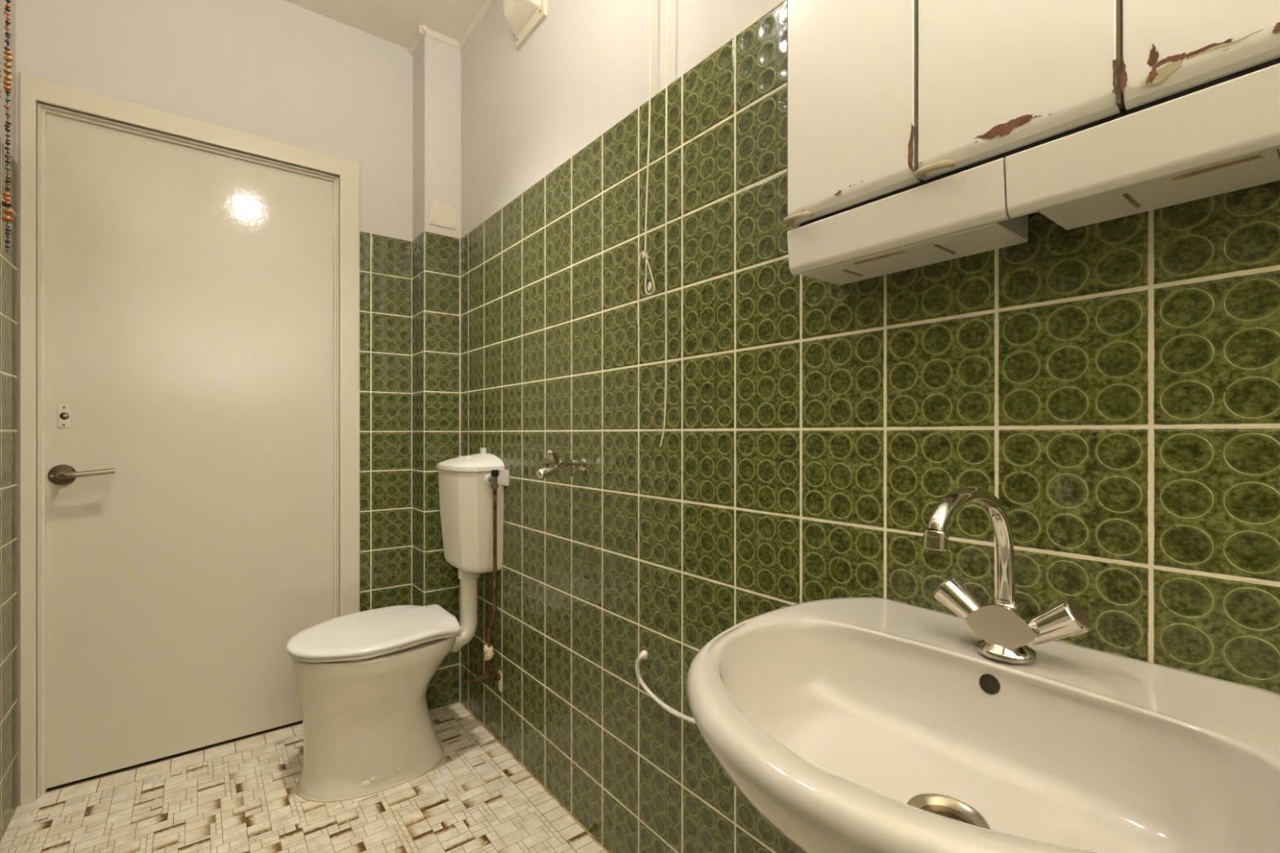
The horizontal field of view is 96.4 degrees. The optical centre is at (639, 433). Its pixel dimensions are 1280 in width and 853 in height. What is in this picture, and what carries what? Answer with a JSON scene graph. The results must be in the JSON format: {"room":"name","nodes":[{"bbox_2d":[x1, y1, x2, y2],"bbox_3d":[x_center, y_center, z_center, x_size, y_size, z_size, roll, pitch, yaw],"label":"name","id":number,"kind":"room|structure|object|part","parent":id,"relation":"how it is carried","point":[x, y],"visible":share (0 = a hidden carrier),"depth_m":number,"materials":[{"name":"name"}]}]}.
{"room":"bathroom","nodes":[
{"label":"bathroom","id":0,"kind":"room"},
{"bbox_2d":[0,0,17,841],"bbox_3d":[-0.660,-0.183,0.109,0.120,2.652,3.881,0,0,-38],"label":"wall","id":1,"kind":"structure","parent":0,"point":[8,262],"depth_m":1.52,"materials":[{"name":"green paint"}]},
{"bbox_2d":[15,0,413,805],"bbox_3d":[-1.307,-0.183,2.025,1.405,2.652,0.140,0,0,-38],"label":"wall","id":2,"kind":"structure","parent":0,"point":[284,71],"depth_m":2.07,"materials":[{"name":"white paint"}]},
{"bbox_2d":[19,71,359,807],"bbox_3d":[-1.414,0.018,1.899,0.872,2.054,0.126,0,0,-38],"label":"door","id":3,"kind":"structure","parent":2,"relation":"in","point":[187,374],"depth_m":1.83,"materials":[{"name":"beige paint"}]},
{"bbox_3d":[-1.694,0.122,1.679,0.060,0.060,0.010,0,0,-38],"label":"handle","id":4,"kind":"part","parent":3,"relation":"part of","materials":[{"name":"brown metal"}]},
{"bbox_3d":[-1.694,-0.051,1.684,0.028,0.068,0.004,0,0,-38],"label":"latch plate","id":5,"kind":"part","parent":3,"relation":"part of","materials":[{"name":"plastic"}]},
{"bbox_3d":[-1.632,0.118,1.689,0.129,0.028,0.061,0,0,-38],"label":"lever","id":6,"kind":"part","parent":3,"relation":"part of","materials":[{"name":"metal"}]},
{"bbox_3d":[-1.451,1.036,1.919,0.794,0.018,0.048,0,0,-38],"label":"sill","id":7,"kind":"part","parent":3,"relation":"part of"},
{"bbox_2d":[410,240,412,604],"bbox_3d":[-0.898,0.143,2.253,0.007,1.800,0.007,0,0,17],"label":"trim","id":8,"kind":"structure","parent":2,"relation":"attached to","point":[411,241],"depth_m":2.25,"materials":[{"name":"white paint"}]},
{"bbox_2d":[0,702,606,852],"bbox_3d":[-0.137,1.093,0.515,1.605,0.101,4.081,0,0,-38],"label":"floor","id":9,"kind":"structure","parent":0,"point":[241,795],"depth_m":1.59,"materials":[{"name":"tile"}]},
{"bbox_2d":[285,604,463,802],"bbox_3d":[-0.820,0.821,1.813,0.514,0.448,0.391,0,0,-38],"label":"toilet","id":10,"kind":"object","parent":9,"relation":"on","point":[362,678],"visible":1,"depth_m":1.68,"materials":[{"name":"ceramic"}]},
{"bbox_3d":[-0.838,0.617,1.798,0.466,0.039,0.391,0,0,-38],"label":"lid","id":11,"kind":"part","parent":10,"relation":"part of","materials":[{"name":"white plastic"}]},
{"bbox_3d":[-0.839,0.631,1.798,0.454,0.030,0.379,0,0,-38],"label":"seat","id":12,"kind":"part","parent":10,"relation":"part of","materials":[{"name":"white plastic"}]},
{"bbox_2d":[284,0,485,48],"bbox_3d":[-0.152,-1.559,0.534,1.405,0.100,3.931,0,0,-38],"label":"ceiling","id":13,"kind":"structure","parent":0,"point":[397,22],"depth_m":2.07,"materials":[{"name":"paint"}]},
{"bbox_2d":[0,62,1,221],"bbox_3d":[-1.068,-0.898,0.950,0.016,1.222,0.016,0,0,-38],"label":"bead strand","id":14,"kind":"object","parent":13,"relation":"hanging from","point":[0,63],"visible":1,"depth_m":0.95,"materials":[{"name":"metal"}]},
{"bbox_2d":[1,0,13,253],"bbox_3d":[-1.049,-0.904,0.950,0.015,1.210,0.016,0,0,-38],"label":"bead strand","id":15,"kind":"object","parent":13,"relation":"hanging from","point":[6,203],"visible":1,"depth_m":0.95,"materials":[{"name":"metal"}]},
{"bbox_2d":[636,0,654,323],"bbox_3d":[0.014,-0.879,1.271,0.024,1.259,0.066,0,0,-38],"label":"pull cord","id":16,"kind":"object","parent":13,"relation":"hanging from","point":[645,255],"visible":1,"depth_m":1.26,"materials":[{"name":"white fabric"}]},
{"bbox_3d":[0.017,-0.948,1.267,0.004,1.113,0.022,0,0,-38],"label":"cord","id":17,"kind":"part","parent":16,"relation":"part of","materials":[{"name":"white fabric"}]},
{"bbox_2d":[659,0,668,446],"bbox_3d":[0.054,-0.740,1.219,0.024,1.537,0.037,0,0,-38],"label":"pull cord","id":18,"kind":"object","parent":13,"relation":"hanging from","point":[667,1],"visible":1,"depth_m":1.22,"materials":[{"name":"white fabric"}]},
{"bbox_2d":[412,35,461,711],"bbox_3d":[-0.793,-0.183,2.272,0.188,2.652,0.199,0,0,-38],"label":"wall","id":19,"kind":"structure","parent":0,"point":[437,64],"depth_m":2.18,"materials":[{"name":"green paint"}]},
{"bbox_2d":[408,24,426,56],"bbox_3d":[-0.850,-1.499,2.186,0.016,0.020,0.173,0,0,-38],"label":"trim","id":20,"kind":"structure","parent":19,"relation":"attached to","point":[419,37],"depth_m":2.18,"materials":[{"name":"white paint"}]},
{"bbox_2d":[417,25,460,49],"bbox_3d":[-0.755,-1.499,2.170,0.162,0.020,0.016,0,0,-38],"label":"trim","id":21,"kind":"structure","parent":19,"relation":"attached to","point":[431,33],"depth_m":2.17,"materials":[{"name":"white paint"}]},
{"bbox_2d":[429,200,456,229],"bbox_3d":[-0.750,-0.832,2.181,0.101,0.092,0.008,0,0,-38],"label":"access cover","id":22,"kind":"object","parent":19,"relation":"attached to","point":[441,214],"visible":1,"depth_m":2.18,"materials":[{"name":"white paint"}]},
{"bbox_2d":[458,237,461,702],"bbox_3d":[-0.697,0.143,2.219,0.009,1.800,0.008,0,0,9],"label":"trim","id":23,"kind":"structure","parent":19,"relation":"attached to","point":[460,237],"depth_m":2.22,"materials":[{"name":"white paint"}]},
{"bbox_2d":[460,0,1279,852],"bbox_3d":[0.387,-0.183,0.921,0.120,2.652,3.881,0,0,-38],"label":"wall","id":24,"kind":"structure","parent":0,"point":[1114,384],"depth_m":1.06,"materials":[{"name":"green tile"}]},
{"bbox_2d":[436,447,509,652],"bbox_3d":[-0.593,0.398,1.968,0.144,0.694,0.357,0,0,-38],"label":"cistern","id":25,"kind":"object","parent":24,"relation":"attached to","point":[466,501],"visible":0.85,"depth_m":1.89,"materials":[{"name":"plastic"}]},
{"bbox_3d":[-0.593,0.087,1.989,0.050,0.016,0.080,0,0,-38],"label":"push plate","id":26,"kind":"part","parent":25,"relation":"part of","materials":[{"name":"white plastic"}]},
{"bbox_3d":[-0.601,0.296,1.982,0.139,0.339,0.314,0,0,-38],"label":"tank","id":27,"kind":"part","parent":25,"relation":"part of","materials":[{"name":"plastic"}]},
{"bbox_3d":[-0.603,0.098,1.981,0.144,0.054,0.324,0,0,-38],"label":"lid","id":28,"kind":"part","parent":25,"relation":"part of","materials":[{"name":"white plastic"}]},
{"bbox_2d":[458,0,495,50],"bbox_3d":[0.381,-1.499,0.824,0.016,0.020,3.536,0,0,-38],"label":"trim","id":29,"kind":"structure","parent":24,"relation":"attached to","point":[487,4],"depth_m":2.08,"materials":[{"name":"white paint"}]},
{"bbox_2d":[466,470,502,692],"bbox_3d":[-0.493,0.492,1.869,0.110,0.747,0.098,0,0,-38],"label":"supply pipe","id":30,"kind":"object","parent":24,"relation":"attached to","point":[491,478],"visible":1,"depth_m":1.86,"materials":[{"name":"orange metal"}]},
{"bbox_3d":[-0.547,0.804,1.861,0.016,0.054,0.044,0,0,-38],"label":"valve handle","id":31,"kind":"part","parent":30,"relation":"part of","materials":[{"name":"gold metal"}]},
{"bbox_3d":[-0.468,0.831,1.921,0.006,0.068,0.026,0,0,-38],"label":"wall plate","id":32,"kind":"part","parent":30,"relation":"part of","materials":[{"name":"white paint"}]},
{"bbox_2d":[503,0,546,48],"bbox_3d":[-0.357,-1.328,1.732,0.072,0.207,0.188,0,0,-38],"label":"wall fitting","id":33,"kind":"object","parent":24,"relation":"attached to","point":[523,17],"visible":1,"depth_m":1.74,"materials":[{"name":"plastic"}]},
{"bbox_2d":[459,702,609,852],"bbox_3d":[0.384,1.042,0.824,0.008,0.008,3.532,0,0,-38],"label":"trim","id":34,"kind":"structure","parent":24,"relation":"attached to","point":[577,821],"depth_m":1.70,"materials":[{"name":"plastic"}]},
{"bbox_2d":[536,449,586,479],"bbox_3d":[-0.203,0.078,1.474,0.135,0.074,0.045,0,0,-38],"label":"tap","id":35,"kind":"object","parent":24,"relation":"attached to","point":[553,464],"visible":1,"depth_m":1.45,"materials":[{"name":"silver metal"}]},
{"bbox_2d":[536,466,561,479],"bbox_3d":[-0.231,0.096,1.453,0.065,0.039,0.028,0,0,-38],"label":"outlet","id":36,"kind":"object","parent":35,"relation":"attached to","point":[544,472],"depth_m":1.44,"materials":[{"name":"silver metal"}]},
{"bbox_3d":[-0.225,0.065,1.456,0.044,0.047,0.045,0,0,-38],"label":"handle","id":37,"kind":"part","parent":35,"relation":"part of","materials":[{"name":"silver metal"}]},
{"bbox_2d":[635,650,696,724],"bbox_3d":[0.122,0.545,1.150,0.024,0.099,0.405,0,0,-38],"label":"hose","id":38,"kind":"object","parent":24,"relation":"attached to","point":[643,655],"visible":0.61,"depth_m":1.26,"materials":[{"name":"white plastic"}]},
{"bbox_2d":[685,597,1279,852],"bbox_3d":[0.291,0.327,0.550,0.484,0.168,0.528,0,0,-38],"label":"washbasin","id":39,"kind":"object","parent":24,"relation":"attached to","point":[848,725],"visible":1,"depth_m":0.56,"materials":[{"name":"white ceramic"}]},
{"bbox_2d":[922,486,1092,663],"bbox_3d":[0.351,0.150,0.596,0.207,0.193,0.154,0,0,-38],"label":"mixer tap","id":40,"kind":"object","parent":39,"relation":"on","point":[1006,625],"visible":1,"depth_m":0.62,"materials":[{"name":"silver metal"}]},
{"bbox_3d":[0.382,0.200,0.678,0.036,0.056,0.061,0,0,-38],"label":"handle","id":41,"kind":"part","parent":40,"relation":"part of","materials":[{"name":"silver metal"}]},
{"bbox_3d":[0.346,0.128,0.592,0.181,0.149,0.017,0,0,-38],"label":"spout","id":42,"kind":"part","parent":40,"relation":"part of","materials":[{"name":"silver metal"}]},
{"bbox_3d":[0.439,0.200,0.606,0.036,0.056,0.061,0,0,-38],"label":"handle","id":43,"kind":"part","parent":40,"relation":"part of","materials":[{"name":"silver metal"}]},
{"bbox_2d":[783,0,1279,284],"bbox_3d":[0.436,-0.525,0.648,0.139,0.584,0.585,0,0,-38],"label":"upper cabinet","id":44,"kind":"object","parent":24,"relation":"attached to","point":[920,133],"visible":1,"depth_m":0.63,"materials":[{"name":"white paint"}]},
{"bbox_3d":[0.226,-0.313,0.828,0.027,0.016,0.043,0,0,-38],"label":"handle","id":45,"kind":"part","parent":44,"relation":"part of","materials":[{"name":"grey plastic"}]},
{"bbox_3d":[0.284,-0.564,0.779,0.022,0.506,0.189,0,0,-38],"label":"door","id":46,"kind":"part","parent":44,"relation":"part of","materials":[{"name":"white paint"}]},
{"bbox_2d":[786,157,1027,284],"bbox_3d":[0.352,-0.266,0.768,0.119,0.066,0.286,0,0,-38],"label":"drawer","id":47,"kind":"object","parent":44,"relation":"on","point":[969,208],"depth_m":0.72,"materials":[{"name":"white plastic"}]},
{"bbox_3d":[0.345,-0.313,0.674,0.027,0.016,0.043,0,0,-38],"label":"handle","id":48,"kind":"part","parent":44,"relation":"part of","materials":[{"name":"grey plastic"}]},
{"bbox_3d":[0.403,-0.564,0.625,0.022,0.506,0.190,0,0,-38],"label":"door","id":49,"kind":"part","parent":44,"relation":"part of","materials":[{"name":"white paint"}]},
{"bbox_2d":[1004,62,1279,230],"bbox_3d":[0.531,-0.267,0.538,0.119,0.064,0.294,0,0,-38],"label":"drawer","id":50,"kind":"object","parent":44,"relation":"on","point":[1220,134],"depth_m":0.54,"materials":[{"name":"white plastic"}]},
{"bbox_3d":[0.522,-0.564,0.471,0.022,0.506,0.195,0,0,-38],"label":"door","id":51,"kind":"part","parent":44,"relation":"part of","materials":[{"name":"white paint"}]}
]}

